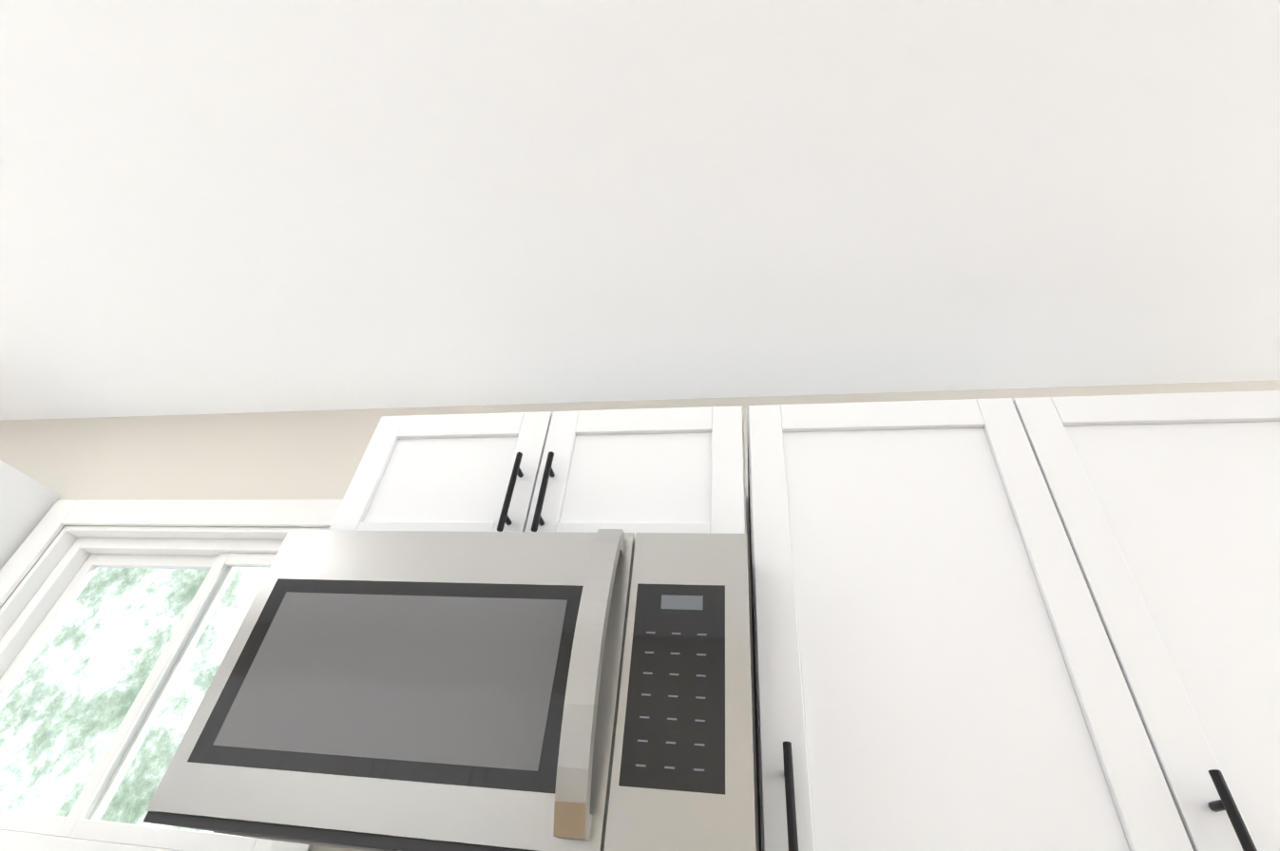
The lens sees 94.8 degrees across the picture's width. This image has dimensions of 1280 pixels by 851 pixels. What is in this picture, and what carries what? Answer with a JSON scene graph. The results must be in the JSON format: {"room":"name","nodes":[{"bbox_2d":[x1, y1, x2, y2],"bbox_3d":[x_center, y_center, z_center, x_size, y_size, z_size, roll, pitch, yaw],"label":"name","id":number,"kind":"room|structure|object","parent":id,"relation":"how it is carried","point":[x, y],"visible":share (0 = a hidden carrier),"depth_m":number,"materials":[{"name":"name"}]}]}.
{"room":"kitchen","nodes":[
{"label":"kitchen","id":0,"kind":"room"},
{"bbox_2d":[0,380,1279,850],"bbox_3d":[-0.118,0.965,0.853,6.420,2.550,0.120,-1,-39,10],"label":"wall","id":1,"kind":"structure","parent":0,"point":[314,454],"depth_m":1.68,"materials":[{"name":"white paint"}]},
{"bbox_2d":[0,459,60,570],"bbox_3d":[-1.863,0.407,1.329,0.305,0.795,0.346,-1,-39,10],"label":"upper cabinet","id":2,"kind":"object","parent":1,"relation":"attached to","point":[27,503],"visible":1,"depth_m":1.58,"materials":[{"name":"white wood"}]},
{"bbox_2d":[0,499,343,850],"bbox_3d":[-1.112,0.563,1.337,1.152,0.856,0.132,-1,-39,10],"label":"window","id":3,"kind":"structure","parent":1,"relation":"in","point":[40,601],"depth_m":1.49,"materials":[{"name":"white wood"}]},
{"bbox_2d":[328,405,746,537],"bbox_3d":[-0.169,0.178,1.190,0.755,0.313,0.346,-1,-39,10],"label":"upper cabinet","id":4,"kind":"object","parent":1,"relation":"attached to","point":[662,470],"visible":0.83,"depth_m":1.09,"materials":[{"name":"white wood"}]},
{"bbox_2d":[143,529,755,850],"bbox_3d":[-0.210,0.428,0.920,0.755,0.410,0.456,-1,-39,10],"label":"microwave","id":5,"kind":"object","parent":4,"relation":"attached to","point":[405,691],"visible":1,"depth_m":0.76,"materials":[{"name":"silver metal"}]},
{"bbox_2d":[746,390,1279,850],"bbox_3d":[0.642,0.338,0.903,0.920,0.775,0.346,-1,-39,10],"label":"upper cabinet","id":6,"kind":"object","parent":1,"relation":"attached to","point":[1026,624],"visible":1,"depth_m":0.81,"materials":[{"name":"white wood"}]},
{"bbox_2d":[0,0,1279,420],"bbox_3d":[-0.883,-0.905,0.710,7.790,0.060,2.900,-1,-39,10],"label":"ceiling","id":7,"kind":"structure","parent":0,"point":[247,205],"depth_m":1.13,"materials":[{"name":"white paint"}]},
{"label":"outside","id":8,"kind":"structure","parent":0,"visible":0},
{"bbox_2d":[0,567,269,836],"bbox_3d":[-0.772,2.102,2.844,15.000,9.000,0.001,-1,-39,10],"label":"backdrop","id":9,"kind":"structure","parent":8,"point":[73,694],"depth_m":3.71,"materials":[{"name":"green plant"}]}
]}

